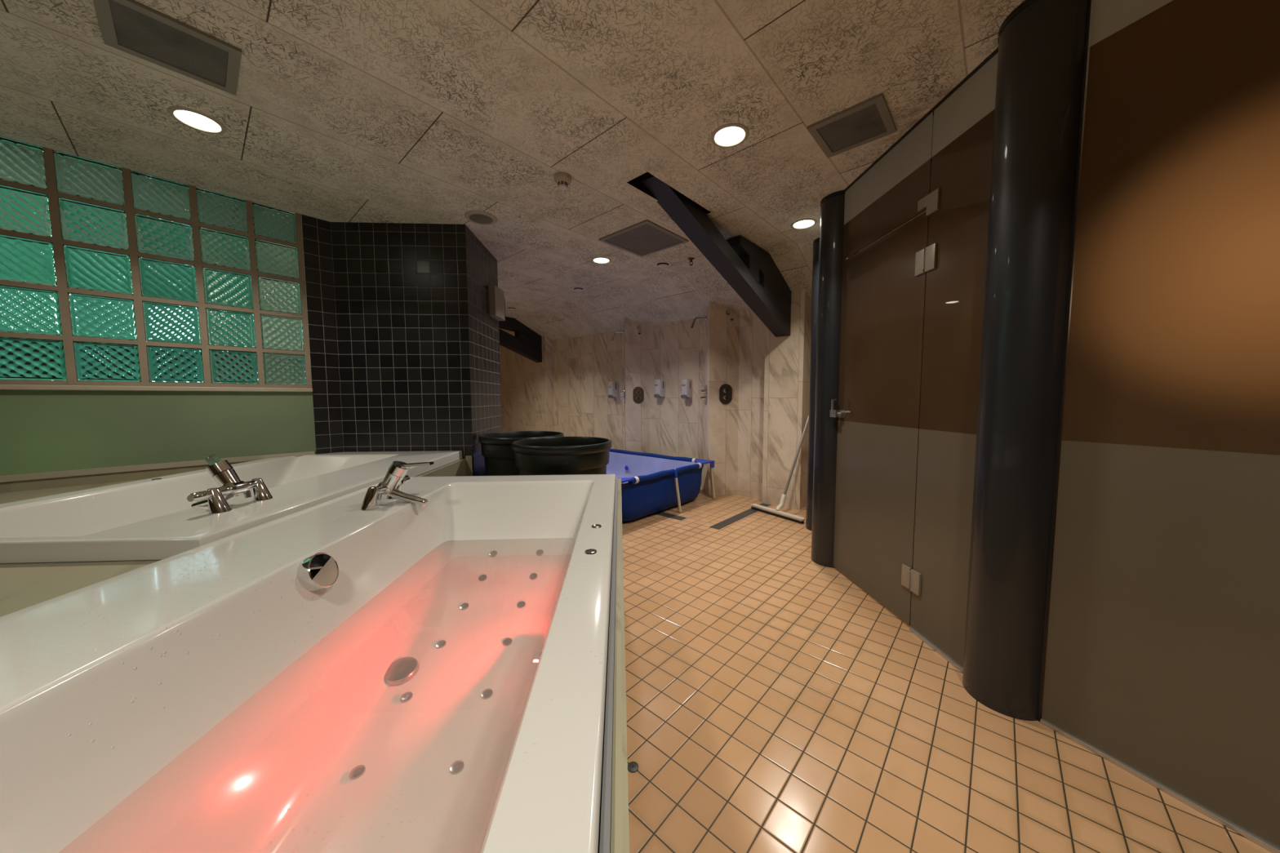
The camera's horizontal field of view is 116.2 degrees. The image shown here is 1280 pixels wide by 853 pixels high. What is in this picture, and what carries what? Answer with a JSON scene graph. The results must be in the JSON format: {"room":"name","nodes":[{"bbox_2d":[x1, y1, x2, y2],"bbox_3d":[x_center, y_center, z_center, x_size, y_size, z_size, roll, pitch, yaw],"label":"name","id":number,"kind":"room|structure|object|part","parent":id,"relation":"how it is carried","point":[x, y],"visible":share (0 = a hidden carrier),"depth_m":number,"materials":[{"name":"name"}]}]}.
{"room":"spa bathing room","nodes":[
{"label":"spa bathing room","id":0,"kind":"room"},
{"bbox_2d":[257,257,315,453],"bbox_3d":[-3.167,-0.518,6.342,1.530,2.400,5.335,0,4,-3],"label":"wall","id":1,"kind":"structure","parent":0,"point":[304,258],"depth_m":3.64,"materials":[{"name":"stone"}]},
{"bbox_2d":[0,0,1035,340],"bbox_3d":[-0.831,-0.541,-0.212,19.000,1.437,14.633,3,6,42],"label":"ceiling","id":2,"kind":"structure","parent":0,"point":[363,111],"depth_m":1.76,"materials":[{"name":"beige tile"}]},
{"bbox_2d":[93,0,241,95],"bbox_3d":[-1.680,-1.369,1.437,0.310,0.012,0.330,3,6,42],"label":"ceiling vent","id":3,"kind":"object","parent":2,"relation":"in","point":[132,27],"visible":1,"depth_m":1.42,"materials":[{"name":"grey metal"}]},
{"bbox_2d":[167,106,226,133],"bbox_3d":[-2.022,-1.398,1.825,0.184,0.006,0.184,0,4,-3],"label":"recessed light","id":4,"kind":"object","parent":2,"relation":"in","point":[195,119],"visible":1,"depth_m":1.82,"materials":[{"name":"beige plastic"}]},
{"bbox_2d":[174,110,220,131],"bbox_3d":[-2.022,-1.399,1.825,0.142,0.001,0.142,0,4,-3],"label":"diffuser","id":5,"kind":"object","parent":4,"relation":"attached to","point":[198,121],"depth_m":1.82,"materials":[{"name":"white plastic"}]},
{"bbox_2d":[464,210,497,225],"bbox_3d":[-1.122,-1.471,2.818,0.220,0.009,0.220,0,4,-3],"label":"ceiling speaker","id":6,"kind":"object","parent":2,"relation":"attached to","point":[479,217],"visible":1,"depth_m":2.80,"materials":[{"name":"beige plastic"}]},
{"bbox_2d":[505,306,517,310],"bbox_3d":[-1.813,-1.659,5.625,0.168,0.030,0.168,0,4,-3],"label":"valve","id":7,"kind":"object","parent":2,"relation":"attached to","point":[509,308],"visible":0.99,"depth_m":5.60,"materials":[{"name":"white plastic"}]},
{"bbox_2d":[498,316,542,362],"bbox_3d":[-2.166,-1.390,6.269,0.150,0.675,1.350,3,6,42],"label":"rafter","id":8,"kind":"object","parent":2,"relation":"attached to","point":[526,342],"visible":0.7,"depth_m":6.44,"materials":[{"name":"grey paint"}]},
{"bbox_3d":[-1.845,-1.415,6.593,0.110,0.315,0.433,3,6,42],"label":"gusset plate","id":9,"kind":"part","parent":8,"relation":"part of","materials":[{"name":"grey metal"}]},
{"bbox_2d":[554,172,571,190],"bbox_3d":[-0.446,-1.409,2.304,0.100,0.066,0.100,0,4,-3],"label":"smoke detector","id":10,"kind":"object","parent":2,"relation":"attached to","point":[562,180],"visible":1,"depth_m":2.28,"materials":[{"name":"beige plastic"}]},
{"bbox_2d":[571,286,586,291],"bbox_3d":[-0.716,-1.593,4.640,0.168,0.030,0.168,0,4,-3],"label":"valve","id":11,"kind":"object","parent":2,"relation":"attached to","point":[575,288],"visible":1,"depth_m":4.61,"materials":[{"name":"white plastic"}]},
{"bbox_2d":[591,256,611,263],"bbox_3d":[-0.357,-1.538,3.692,0.184,0.006,0.184,0,4,-3],"label":"recessed light","id":12,"kind":"object","parent":2,"relation":"in","point":[600,260],"visible":1,"depth_m":3.68,"materials":[{"name":"beige plastic"}]},
{"bbox_2d":[593,257,608,262],"bbox_3d":[-0.357,-1.539,3.692,0.142,0.001,0.142,0,4,-3],"label":"diffuser","id":13,"kind":"object","parent":12,"relation":"attached to","point":[598,260],"depth_m":3.69,"materials":[{"name":"white plastic"}]},
{"bbox_2d":[598,219,688,257],"bbox_3d":[0.032,-1.504,3.219,0.516,0.012,0.516,3,6,42],"label":"ceiling vent","id":14,"kind":"object","parent":2,"relation":"in","point":[645,237],"visible":1,"depth_m":3.19,"materials":[{"name":"grey metal"}]},
{"bbox_2d":[653,261,671,268],"bbox_3d":[0.218,-1.537,3.805,0.168,0.030,0.168,0,4,-3],"label":"valve","id":15,"kind":"object","parent":2,"relation":"attached to","point":[662,264],"visible":1,"depth_m":3.78,"materials":[{"name":"white plastic"}]},
{"bbox_2d":[626,174,710,213],"bbox_3d":[0.205,-1.633,2.546,0.165,0.340,0.671,3,6,42],"label":"trim","id":16,"kind":"structure","parent":2,"relation":"attached to","point":[637,182],"depth_m":2.46,"materials":[{"name":"black rubber"}]},
{"bbox_2d":[688,257,694,266],"bbox_3d":[0.469,-1.512,3.660,0.060,0.062,0.060,0,4,-3],"label":"sprinkler","id":17,"kind":"object","parent":2,"relation":"attached to","point":[691,259],"visible":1,"depth_m":3.65,"materials":[{"name":"brown metal"}]},
{"bbox_2d":[641,172,791,337],"bbox_3d":[0.744,-1.265,3.204,0.150,0.840,2.050,3,6,42],"label":"rafter","id":18,"kind":"object","parent":2,"relation":"attached to","point":[750,270],"visible":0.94,"depth_m":3.20,"materials":[{"name":"grey paint"}]},
{"bbox_3d":[0.916,-1.307,3.362,0.110,0.212,0.180,3,6,42],"label":"post","id":19,"kind":"part","parent":18,"relation":"part of","materials":[{"name":"grey metal"}]},
{"bbox_3d":[1.241,-1.161,3.733,0.110,0.358,0.608,3,6,42],"label":"gusset plate","id":20,"kind":"part","parent":18,"relation":"part of","materials":[{"name":"grey metal"}]},
{"bbox_2d":[710,122,749,147],"bbox_3d":[0.438,-1.416,1.945,0.184,0.006,0.184,0,4,-3],"label":"recessed light","id":21,"kind":"object","parent":2,"relation":"in","point":[733,134],"visible":1,"depth_m":1.94,"materials":[{"name":"beige plastic"}]},
{"bbox_2d":[715,126,744,145],"bbox_3d":[0.438,-1.417,1.945,0.142,0.001,0.142,0,4,-3],"label":"diffuser","id":22,"kind":"object","parent":21,"relation":"attached to","point":[730,135],"depth_m":1.94,"materials":[{"name":"white plastic"}]},
{"bbox_2d":[790,217,817,229],"bbox_3d":[1.206,-1.490,2.934,0.184,0.006,0.184,0,4,-3],"label":"recessed light","id":23,"kind":"object","parent":2,"relation":"in","point":[806,223],"visible":1,"depth_m":2.93,"materials":[{"name":"beige plastic"}]},
{"bbox_2d":[793,220,813,227],"bbox_3d":[1.206,-1.491,2.934,0.142,0.001,0.142,0,4,-3],"label":"diffuser","id":24,"kind":"object","parent":23,"relation":"attached to","point":[803,224],"depth_m":2.94,"materials":[{"name":"white plastic"}]},
{"bbox_2d":[806,93,896,158],"bbox_3d":[1.007,-1.413,1.894,0.310,0.012,0.310,3,6,42],"label":"ceiling vent","id":25,"kind":"object","parent":2,"relation":"in","point":[869,120],"visible":1,"depth_m":1.88,"materials":[{"name":"grey metal"}]},
{"bbox_2d":[817,103,886,151],"bbox_3d":[1.007,-1.414,1.894,0.246,0.007,0.246,3,6,42],"label":"grille","id":26,"kind":"object","parent":25,"relation":"attached to","point":[865,123],"depth_m":1.89,"materials":[{"name":"metal"}]},
{"bbox_2d":[499,288,811,510],"bbox_3d":[-1.237,-0.530,6.406,7.619,2.400,0.467,3,5,39],"label":"wall","id":27,"kind":"structure","parent":0,"point":[753,440],"depth_m":4.91,"materials":[{"name":"stone"}]},
{"bbox_2d":[608,381,617,398],"bbox_3d":[-0.397,-0.533,5.801,0.105,0.239,0.112,3,6,42],"label":"soap dispenser","id":28,"kind":"object","parent":27,"relation":"attached to","point":[612,385],"visible":1,"depth_m":5.76,"materials":[{"name":"white plastic"}]},
{"bbox_2d":[610,330,623,340],"bbox_3d":[-0.311,-1.255,5.476,0.185,0.139,0.052,0,4,-3],"label":"shower","id":29,"kind":"object","parent":27,"relation":"attached to","point":[615,331],"visible":1,"depth_m":5.46,"materials":[{"name":"silver metal"}]},
{"bbox_3d":[-0.304,-1.276,5.475,0.155,0.073,0.027,0,4,-3],"label":"arm","id":30,"kind":"part","parent":29,"relation":"part of","materials":[{"name":"silver metal"}]},
{"bbox_2d":[620,386,624,404],"bbox_3d":[-0.239,-0.426,5.457,0.054,0.228,0.148,0,4,-3],"label":"shower valve","id":31,"kind":"object","parent":27,"relation":"attached to","point":[621,392],"visible":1,"depth_m":5.43,"materials":[{"name":"silver metal"}]},
{"bbox_2d":[632,386,644,403],"bbox_3d":[-0.020,-0.422,5.372,0.148,0.228,0.054,0,4,-3],"label":"shower valve","id":32,"kind":"object","parent":27,"relation":"attached to","point":[637,393],"visible":1,"depth_m":5.39,"materials":[{"name":"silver metal"}]},
{"bbox_2d":[636,325,640,334],"bbox_3d":[-0.011,-1.272,5.246,0.052,0.139,0.185,0,4,-3],"label":"shower","id":33,"kind":"object","parent":27,"relation":"attached to","point":[638,327],"visible":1,"depth_m":5.18,"materials":[{"name":"silver metal"}]},
{"bbox_2d":[653,379,665,397],"bbox_3d":[0.251,-0.496,5.211,0.105,0.239,0.112,3,6,42],"label":"soap dispenser","id":34,"kind":"object","parent":27,"relation":"attached to","point":[660,384],"visible":1,"depth_m":5.17,"materials":[{"name":"white plastic"}]},
{"bbox_3d":[0.234,-0.400,5.199,0.092,0.050,0.062,3,6,42],"label":"push plate","id":35,"kind":"part","parent":34,"relation":"part of","materials":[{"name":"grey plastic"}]},
{"bbox_2d":[680,378,692,398],"bbox_3d":[0.572,-0.465,4.933,0.105,0.239,0.112,3,6,42],"label":"soap dispenser","id":36,"kind":"object","parent":27,"relation":"attached to","point":[686,384],"visible":1,"depth_m":4.89,"materials":[{"name":"white plastic"}]},
{"bbox_3d":[0.555,-0.369,4.921,0.092,0.050,0.062,3,6,42],"label":"push plate","id":37,"kind":"part","parent":36,"relation":"part of","materials":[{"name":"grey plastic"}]},
{"bbox_2d":[690,315,706,328],"bbox_3d":[0.670,-1.206,4.596,0.185,0.139,0.052,0,4,-3],"label":"shower","id":38,"kind":"object","parent":27,"relation":"attached to","point":[705,317],"visible":1,"depth_m":4.58,"materials":[{"name":"silver metal"}]},
{"bbox_3d":[0.678,-1.227,4.595,0.155,0.073,0.027,0,4,-3],"label":"arm","id":39,"kind":"part","parent":38,"relation":"part of","materials":[{"name":"silver metal"}]},
{"bbox_2d":[700,384,706,404],"bbox_3d":[0.739,-0.373,4.662,0.054,0.228,0.148,0,4,-3],"label":"shower valve","id":40,"kind":"object","parent":27,"relation":"attached to","point":[704,391],"visible":1,"depth_m":4.64,"materials":[{"name":"silver metal"}]},
{"bbox_3d":[0.734,-0.410,4.659,0.046,0.048,0.052,0,4,-3],"label":"control knob","id":41,"kind":"part","parent":40,"relation":"part of","materials":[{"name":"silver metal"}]},
{"bbox_3d":[0.762,-0.373,4.663,0.008,0.228,0.148,0,4,-3],"label":"plate","id":42,"kind":"part","parent":40,"relation":"part of","materials":[{"name":"silver metal"}]},
{"bbox_2d":[719,383,732,404],"bbox_3d":[0.970,-0.365,4.483,0.148,0.228,0.054,0,4,-3],"label":"shower valve","id":43,"kind":"object","parent":27,"relation":"attached to","point":[725,390],"visible":1,"depth_m":4.50,"materials":[{"name":"black metal"}]},
{"bbox_2d":[725,309,733,320],"bbox_3d":[0.984,-1.216,4.356,0.052,0.139,0.185,0,4,-3],"label":"shower","id":44,"kind":"object","parent":27,"relation":"attached to","point":[730,312],"visible":1,"depth_m":4.30,"materials":[{"name":"silver metal"}]},
{"bbox_2d":[598,488,1271,852],"bbox_3d":[-1.611,0.901,3.244,10.100,0.001,12.500,0,4,-3],"label":"floor","id":45,"kind":"structure","parent":0,"point":[774,704],"depth_m":1.33,"materials":[{"name":"tile"}]},
{"bbox_2d":[0,136,315,493],"bbox_3d":[-3.021,-0.217,2.129,0.100,2.400,1.979,3,6,42],"label":"wall","id":46,"kind":"structure","parent":45,"relation":"on","point":[125,294],"depth_m":2.25,"materials":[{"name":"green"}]},
{"bbox_3d":[-3.016,-0.206,2.135,0.100,0.026,1.964,3,6,42],"label":"sill","id":47,"kind":"part","parent":46,"relation":"part of","materials":[{"name":"beige"}]},
{"bbox_3d":[-2.991,0.247,2.140,0.012,0.030,1.954,3,6,42],"label":"trim","id":48,"kind":"part","parent":46,"relation":"part of","materials":[{"name":"beige plastic"}]},
{"bbox_3d":[-2.998,0.019,2.135,0.012,0.424,1.964,3,6,42],"label":"glass panel","id":49,"kind":"part","parent":46,"relation":"part of","materials":[{"name":"green glass"}]},
{"bbox_2d":[0,458,466,617],"bbox_3d":[-3.790,0.799,0.104,5.228,0.668,5.684,0,4,-3],"label":"trim","id":50,"kind":"structure","parent":45,"relation":"on","point":[22,585],"depth_m":1.06,"materials":[{"name":"plastic"}]},
{"bbox_2d":[0,450,462,563],"bbox_3d":[-1.890,0.472,2.072,1.171,0.442,1.908,0,4,-3],"label":"bathtub","id":51,"kind":"object","parent":50,"relation":"in","point":[153,518],"visible":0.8,"depth_m":1.62,"materials":[{"name":"grey plastic"}]},
{"bbox_2d":[186,453,272,513],"bbox_3d":[-1.565,0.214,1.462,0.212,0.204,0.273,0,4,-3],"label":"mixer tap","id":52,"kind":"object","parent":51,"relation":"on","point":[222,473],"visible":0.93,"depth_m":1.46,"materials":[{"name":"silver metal"}]},
{"bbox_3d":[-1.502,0.238,1.359,0.033,0.033,0.058,0,4,-3],"label":"diverter knob","id":53,"kind":"part","parent":52,"relation":"part of","materials":[{"name":"silver metal"}]},
{"bbox_3d":[-1.587,0.273,1.488,0.159,0.082,0.032,0,4,-3],"label":"spout","id":54,"kind":"part","parent":52,"relation":"part of","materials":[{"name":"silver metal"}]},
{"bbox_3d":[-1.606,0.135,1.506,0.150,0.030,0.063,13,34,35],"label":"lever","id":55,"kind":"part","parent":52,"relation":"part of","materials":[{"name":"silver metal"}]},
{"bbox_2d":[218,480,257,497],"bbox_3d":[-1.510,0.231,1.490,0.052,0.052,0.171,0,4,-3],"label":"tap","id":56,"kind":"object","parent":52,"relation":"on","point":[227,488],"depth_m":1.47,"materials":[{"name":"silver metal"}]},
{"bbox_2d":[244,489,251,497],"bbox_3d":[-1.497,0.258,1.520,0.024,0.030,0.020,0,4,-3],"label":"outlet","id":57,"kind":"object","parent":52,"relation":"attached to","point":[247,494],"depth_m":1.51,"materials":[{"name":"silver metal"}]},
{"bbox_2d":[301,213,502,476],"bbox_3d":[-1.826,-0.306,3.308,1.065,2.400,0.883,0,4,-3],"label":"wall pier","id":58,"kind":"object","parent":45,"relation":"on","point":[404,338],"visible":0.6,"depth_m":2.96,"materials":[{"name":"black tile"}]},
{"bbox_2d":[465,455,473,475],"bbox_3d":[-1.301,0.567,3.062,0.047,0.690,0.014,0,4,-3],"label":"trim","id":59,"kind":"structure","parent":58,"relation":"attached to","point":[468,459],"depth_m":3.04,"materials":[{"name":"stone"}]},
{"bbox_2d":[488,285,505,320],"bbox_3d":[-1.275,-1.100,3.585,0.074,0.256,0.270,0,4,-3],"label":"wall box","id":60,"kind":"object","parent":58,"relation":"attached to","point":[496,295],"visible":1,"depth_m":3.49,"materials":[{"name":"beige plastic"}]},
{"bbox_2d":[478,431,564,475],"bbox_3d":[-0.934,0.480,3.204,0.650,0.840,0.650,2,4,24],"label":"barrel","id":61,"kind":"object","parent":45,"relation":"on","point":[499,455],"visible":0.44,"depth_m":2.92,"materials":[{"name":"black plastic"}]},
{"bbox_2d":[511,436,612,475],"bbox_3d":[-0.512,0.516,2.686,0.650,0.840,0.650,0,4,-3],"label":"tub","id":62,"kind":"object","parent":45,"relation":"on","point":[548,455],"visible":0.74,"depth_m":2.41,"materials":[{"name":"black plastic"}]},
{"bbox_2d":[610,478,629,852],"bbox_3d":[-0.604,0.751,0.517,1.178,0.680,3.386,0,4,-3],"label":"panel","id":63,"kind":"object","parent":45,"relation":"on","point":[620,832],"depth_m":0.55,"materials":[{"name":"metal"}]},
{"bbox_2d":[0,474,615,852],"bbox_3d":[-0.668,0.547,1.219,1.171,0.445,1.908,0,4,-3],"label":"bathtub","id":64,"kind":"object","parent":63,"relation":"in","point":[333,676],"visible":0.98,"depth_m":0.83,"materials":[{"name":"grey plastic"}]},
{"bbox_3d":[-0.850,0.385,1.056,0.064,0.098,0.094,0,4,-3],"label":"overflow knob","id":65,"kind":"part","parent":64,"relation":"part of","materials":[{"name":"silver metal"}]},
{"bbox_2d":[360,461,433,510],"bbox_3d":[-0.947,0.229,1.617,0.229,0.187,0.273,0,4,-3],"label":"mixer tap","id":66,"kind":"object","parent":64,"relation":"on","point":[395,477],"visible":1,"depth_m":1.57,"materials":[{"name":"silver metal"}]},
{"bbox_2d":[377,493,382,500],"bbox_3d":[-1.024,0.273,1.565,0.024,0.030,0.020,0,4,-3],"label":"outlet","id":67,"kind":"object","parent":66,"relation":"attached to","point":[379,495],"depth_m":1.56,"materials":[{"name":"silver metal"}]},
{"bbox_2d":[376,481,401,494],"bbox_3d":[-1.011,0.242,1.591,0.052,0.052,0.171,0,4,-3],"label":"tap","id":68,"kind":"object","parent":66,"relation":"on","point":[384,487],"depth_m":1.57,"materials":[{"name":"silver metal"}]},
{"bbox_3d":[-1.020,0.231,1.722,0.033,0.033,0.058,0,4,-3],"label":"diverter knob","id":69,"kind":"part","parent":66,"relation":"part of","materials":[{"name":"silver metal"}]},
{"bbox_3d":[-0.934,0.283,1.598,0.159,0.082,0.032,0,4,-3],"label":"spout","id":70,"kind":"part","parent":66,"relation":"part of","materials":[{"name":"silver metal"}]},
{"bbox_3d":[-0.907,0.152,1.590,0.150,0.030,0.063,0,4,-3],"label":"lever","id":71,"kind":"part","parent":66,"relation":"part of","materials":[{"name":"silver metal"}]},
{"bbox_2d":[599,477,617,852],"bbox_3d":[-0.078,0.362,1.235,0.010,0.030,1.917,0,4,-3],"label":"trim","id":72,"kind":"structure","parent":63,"relation":"attached to","point":[606,811],"depth_m":0.53,"materials":[{"name":"grey plastic"}]},
{"bbox_2d":[627,761,638,773],"bbox_3d":[-0.021,1.038,1.215,0.034,0.004,0.034,0,4,-3],"label":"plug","id":73,"kind":"object","parent":45,"relation":"on","point":[633,766],"visible":0.94,"depth_m":1.21,"materials":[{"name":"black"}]},
{"bbox_2d":[606,448,715,522],"bbox_3d":[-0.487,0.582,4.614,2.298,0.426,1.683,3,6,42],"label":"pool","id":74,"kind":"object","parent":45,"relation":"on","point":[651,483],"visible":0.35,"depth_m":4.07,"materials":[{"name":"blue plastic"}]},
{"bbox_3d":[0.374,0.666,3.919,0.083,0.348,0.028,3,6,42],"label":"leg","id":75,"kind":"part","parent":74,"relation":"part of","materials":[{"name":"beige"}]},
{"bbox_3d":[0.808,0.621,4.491,0.027,0.352,0.067,3,6,42],"label":"leg","id":76,"kind":"part","parent":74,"relation":"part of","materials":[{"name":"beige metal"}]},
{"bbox_3d":[0.811,0.625,4.440,0.067,0.352,0.027,3,6,42],"label":"leg","id":77,"kind":"part","parent":74,"relation":"part of","materials":[{"name":"beige metal"}]},
{"bbox_2d":[653,511,686,520],"bbox_3d":[0.279,0.852,3.811,0.343,0.002,0.099,3,6,42],"label":"floor drain","id":78,"kind":"object","parent":45,"relation":"on","point":[661,513],"visible":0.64,"depth_m":3.79,"materials":[{"name":"grey metal"}]},
{"bbox_2d":[709,503,770,529],"bbox_3d":[0.994,0.847,3.829,0.095,0.002,1.068,3,6,42],"label":"floor drain","id":79,"kind":"object","parent":45,"relation":"on","point":[727,522],"visible":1,"depth_m":3.70,"materials":[{"name":"grey metal"}]},
{"bbox_2d":[750,413,808,524],"bbox_3d":[1.499,0.160,3.876,0.542,1.364,0.590,-3,5,-32],"label":"squeegee","id":80,"kind":"object","parent":45,"relation":"on","point":[777,513],"visible":0.98,"depth_m":3.84,"materials":[{"name":"beige plastic"}]},
{"bbox_3d":[1.294,0.835,3.792,0.030,0.030,0.582,-3,5,-32],"label":"rubber blade","id":81,"kind":"part","parent":80,"relation":"part of","materials":[{"name":"black"}]},
{"bbox_2d":[775,493,786,511],"bbox_3d":[1.354,0.731,3.825,0.136,0.155,0.043,-3,5,-36],"label":"socket","id":82,"kind":"object","parent":80,"relation":"attached to","point":[783,498],"depth_m":3.82,"materials":[{"name":"beige plastic"}]},
{"bbox_3d":[1.582,0.078,3.858,0.430,1.198,0.025,-1,4,-15],"label":"handle","id":83,"kind":"part","parent":80,"relation":"part of","materials":[{"name":"silver metal"}]},
{"bbox_2d":[805,237,819,530],"bbox_3d":[1.542,-0.320,3.331,0.238,2.399,0.238,0,4,-3],"label":"column","id":84,"kind":"structure","parent":45,"relation":"on","point":[816,245],"depth_m":3.30,"materials":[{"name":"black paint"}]},
{"bbox_2d":[811,190,857,568],"bbox_3d":[1.299,-0.271,2.658,0.238,2.399,0.238,0,4,-3],"label":"column","id":85,"kind":"structure","parent":45,"relation":"on","point":[832,210],"depth_m":2.59,"materials":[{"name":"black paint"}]},
{"bbox_2d":[830,210,937,626],"bbox_3d":[1.263,-0.029,2.218,0.070,1.956,0.827,0,4,-3],"label":"door","id":86,"kind":"structure","parent":85,"relation":"attached to","point":[883,286],"depth_m":2.13,"materials":[{"name":"brown glass"}]},
{"bbox_3d":[1.243,-0.114,2.505,0.060,0.116,0.077,0,4,-3],"label":"handle","id":87,"kind":"part","parent":86,"relation":"part of","materials":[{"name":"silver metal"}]},
{"bbox_3d":[1.294,0.463,2.286,0.010,0.963,0.764,0,4,-3],"label":"frosted glass","id":88,"kind":"part","parent":86,"relation":"part of","materials":[{"name":"grey glass"}]},
{"bbox_3d":[1.290,-0.512,2.216,0.010,0.993,0.764,0,4,-3],"label":"glass","id":89,"kind":"part","parent":86,"relation":"part of","materials":[{"name":"brown glass"}]},
{"bbox_2d":[841,47,998,673],"bbox_3d":[1.297,-0.227,2.038,0.026,2.400,1.160,0,4,-3],"label":"glass wall","id":90,"kind":"structure","parent":45,"relation":"on","point":[941,166],"depth_m":1.71,"materials":[{"name":"brown glass"}]},
{"bbox_3d":[1.287,-1.122,2.173,0.010,0.214,0.764,0,4,-3],"label":"clear pane","id":91,"kind":"part","parent":90,"relation":"part of","materials":[{"name":"brown glass"}]},
{"bbox_3d":[1.322,0.990,1.737,0.026,0.014,0.383,0,4,-3],"label":"floor sill","id":92,"kind":"part","parent":90,"relation":"part of","materials":[{"name":"silver metal"}]},
{"bbox_3d":[1.323,0.505,1.706,0.010,0.963,0.390,0,4,-3],"label":"frosted pane","id":93,"kind":"part","parent":90,"relation":"part of","materials":[{"name":"clear glass"}]},
{"bbox_3d":[1.319,-0.581,1.628,0.010,1.215,0.390,0,4,-3],"label":"clear pane","id":94,"kind":"part","parent":90,"relation":"part of","materials":[{"name":"brown glass"}]},
{"bbox_2d":[962,0,1088,720],"bbox_3d":[1.358,-0.182,1.414,0.238,2.399,0.238,0,4,-3],"label":"column","id":95,"kind":"structure","parent":45,"relation":"on","point":[1041,56],"depth_m":1.34,"materials":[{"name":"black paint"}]},
{"bbox_2d":[1037,0,1279,852],"bbox_3d":[1.531,-0.152,0.983,0.033,2.400,0.750,-2,4,-24],"label":"glass wall","id":96,"kind":"structure","parent":45,"relation":"on","point":[1161,655],"depth_m":1.10,"materials":[{"name":"brown glass"}]},
{"bbox_3d":[1.539,1.038,1.054,0.026,0.014,0.720,-2,4,-24],"label":"floor sill","id":97,"kind":"part","parent":96,"relation":"part of","materials":[{"name":"silver metal"}]},
{"bbox_3d":[1.541,0.550,1.020,0.010,0.966,0.720,-2,4,-24],"label":"frosted pane","id":98,"kind":"part","parent":96,"relation":"part of","materials":[{"name":"clear glass"}]},
{"bbox_3d":[1.536,-0.538,0.943,0.010,1.215,0.720,-2,4,-24],"label":"clear pane","id":99,"kind":"part","parent":96,"relation":"part of","materials":[{"name":"brown glass"}]}
]}

